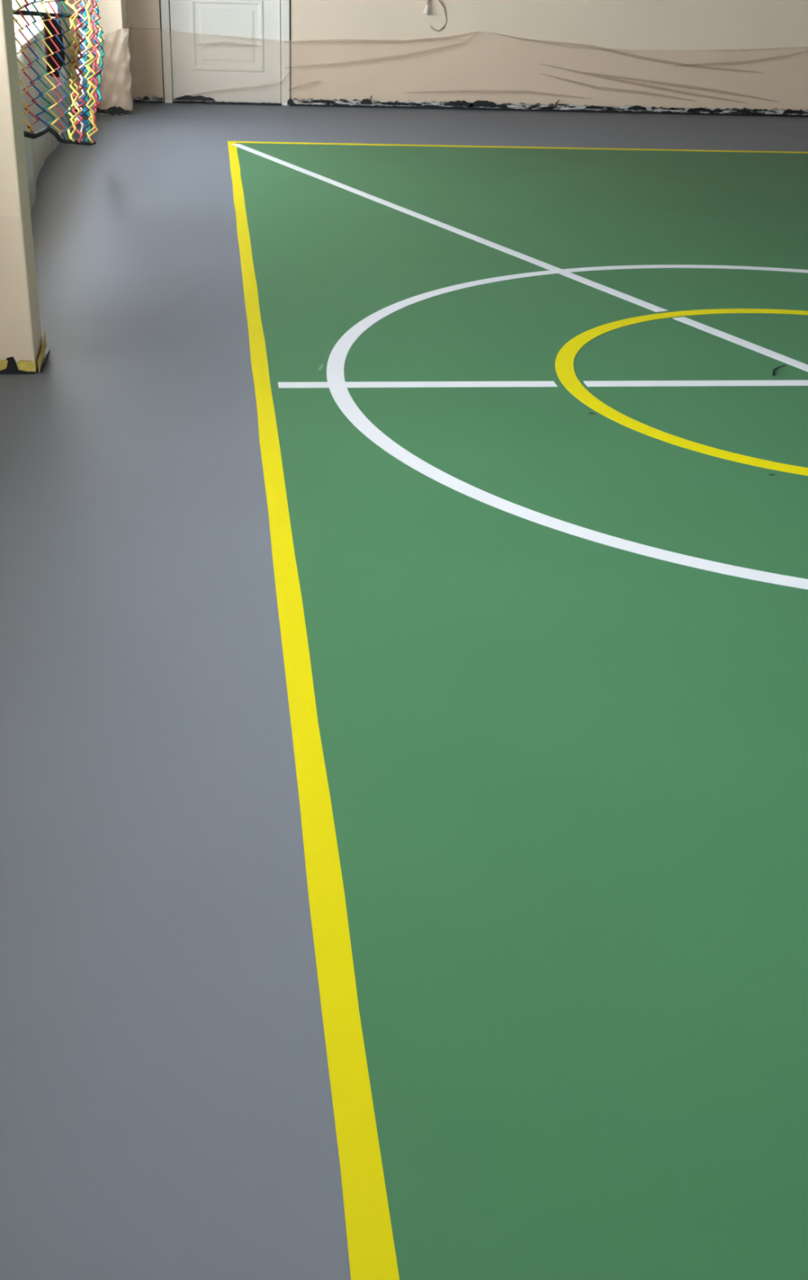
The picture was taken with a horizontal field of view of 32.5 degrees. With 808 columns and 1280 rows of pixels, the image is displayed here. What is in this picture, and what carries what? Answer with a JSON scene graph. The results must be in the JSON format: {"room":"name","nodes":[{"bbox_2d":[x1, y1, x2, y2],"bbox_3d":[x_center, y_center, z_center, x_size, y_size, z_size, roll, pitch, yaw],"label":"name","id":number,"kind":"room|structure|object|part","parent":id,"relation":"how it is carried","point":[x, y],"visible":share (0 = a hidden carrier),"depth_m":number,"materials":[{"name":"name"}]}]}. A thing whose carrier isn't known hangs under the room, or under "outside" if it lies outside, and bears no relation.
{"room":"sports hall","nodes":[
{"label":"sports hall","id":0,"kind":"room"},
{"bbox_2d":[0,0,42,372],"bbox_3d":[-1.277,-2.331,3.591,0.370,3.300,0.225,-2,28,-7],"label":"wall pillar","id":1,"kind":"structure","parent":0,"point":[20,336],"depth_m":4.10,"materials":[{"name":"beige paint"}]},
{"bbox_2d":[0,330,49,373],"bbox_3d":[-1.306,-1.120,4.231,0.370,0.560,0.251,-2,28,-7],"label":"tape","id":2,"kind":"object","parent":1,"relation":"attached to","point":[10,366],"visible":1,"depth_m":4.26,"materials":[{"name":"black paint"}]},
{"bbox_2d":[13,0,72,118],"bbox_3d":[-1.336,-1.911,2.786,0.720,3.300,15.000,-2,28,-7],"label":"wall","id":3,"kind":"structure","parent":0,"point":[26,33],"depth_m":8.67,"materials":[{"name":"beige paint"}]},
{"bbox_2d":[12,0,23,21],"bbox_3d":[-2.123,-3.353,6.529,0.070,1.040,4.400,-2,28,-7],"label":"window","id":4,"kind":"structure","parent":3,"relation":"in","point":[15,4],"depth_m":8.61,"materials":[{"name":"white glass"}]},
{"bbox_2d":[16,32,68,212],"bbox_3d":[-1.750,-2.308,6.339,0.128,0.666,4.720,-2,28,-7],"label":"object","id":5,"kind":"object","parent":3,"relation":"attached to","point":[37,149],"visible":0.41,"depth_m":7.38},
{"bbox_2d":[64,0,132,113],"bbox_3d":[-2.074,-5.235,9.064,0.370,3.300,0.720,-2,28,-7],"label":"wall pier","id":6,"kind":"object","parent":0,"point":[113,14],"visible":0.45,"depth_m":9.25,"materials":[{"name":"beige paint"}]},
{"bbox_2d":[13,0,105,145],"bbox_3d":[-1.533,-3.231,6.500,0.109,1.861,5.785,-2,28,-8],"label":"net","id":7,"kind":"object","parent":6,"relation":"hanging from","point":[84,8],"visible":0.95,"depth_m":6.18,"materials":[{"name":"multicoloured fabric"}]},
{"bbox_2d":[42,16,65,77],"bbox_3d":[-1.524,-2.593,6.033,0.028,0.268,0.635,-2,28,-7],"label":"cloth","id":8,"kind":"object","parent":7,"relation":"hanging from","point":[46,23],"visible":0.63,"depth_m":5.96,"materials":[{"name":"black fabric"}]},
{"bbox_2d":[69,28,133,115],"bbox_3d":[-2.090,-4.000,9.671,0.396,0.549,0.725,-2,28,-7],"label":"film","id":9,"kind":"object","parent":6,"relation":"attached to","point":[116,77],"visible":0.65,"depth_m":9.39,"materials":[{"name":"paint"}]},
{"bbox_2d":[0,100,807,1279],"bbox_3d":[3.656,-0.505,4.259,11.020,0.200,15.600,-2,28,-7],"label":"floor","id":10,"kind":"structure","parent":0,"point":[166,1111],"depth_m":2.42,"materials":[{"name":"grey rubber"}]},
{"bbox_2d":[227,141,807,1279],"bbox_3d":[1.430,-0.835,4.498,3.816,0.002,10.014,-2,28,-7],"label":"sports court","id":11,"kind":"object","parent":10,"relation":"on","point":[534,454],"visible":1,"depth_m":2.68,"materials":[{"name":"green paint"}]},
{"bbox_2d":[773,364,786,375],"bbox_3d":[1.238,-0.896,4.592,0.018,0.009,0.138,16,31,25],"label":"thread","id":12,"kind":"object","parent":11,"relation":"on","point":[775,369],"visible":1,"depth_m":4.58,"materials":[{"name":"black fabric"}]},
{"bbox_2d":[126,0,807,111],"bbox_3d":[2.745,-5.599,10.127,11.020,3.300,0.250,-2,28,-7],"label":"wall","id":13,"kind":"structure","parent":0,"point":[721,54],"depth_m":10.36,"materials":[{"name":"beige paint"}]},
{"bbox_2d":[159,0,290,105],"bbox_3d":[-1.271,-4.902,9.793,0.936,2.090,0.078,-2,28,-7],"label":"trim","id":14,"kind":"structure","parent":13,"relation":"attached to","point":[163,4],"depth_m":10.07,"materials":[{"name":"white paint"}]},
{"bbox_2d":[169,0,280,102],"bbox_3d":[-1.283,-4.908,9.868,0.798,2.030,0.299,-2,28,-7],"label":"door","id":15,"kind":"structure","parent":13,"relation":"in","point":[225,51],"depth_m":10.10,"materials":[{"name":"white paint"}]},
{"bbox_3d":[-1.282,-4.385,10.052,0.532,0.490,0.013,-2,28,-7],"label":"panel","id":16,"kind":"part","parent":15,"relation":"part of","materials":[{"name":"white paint"}]},
{"bbox_2d":[422,0,447,31],"bbox_3d":[0.233,-4.751,10.058,0.192,0.616,0.052,-10,30,-22],"label":"cable","id":17,"kind":"object","parent":13,"relation":"attached to","point":[426,9],"visible":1,"depth_m":10.11,"materials":[{"name":"beige plastic"}]},
{"bbox_2d":[132,94,807,116],"bbox_3d":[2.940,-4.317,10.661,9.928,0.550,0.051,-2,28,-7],"label":"baseboard","id":18,"kind":"structure","parent":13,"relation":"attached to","point":[365,103],"depth_m":10.49,"materials":[{"name":"paint"}]}
]}

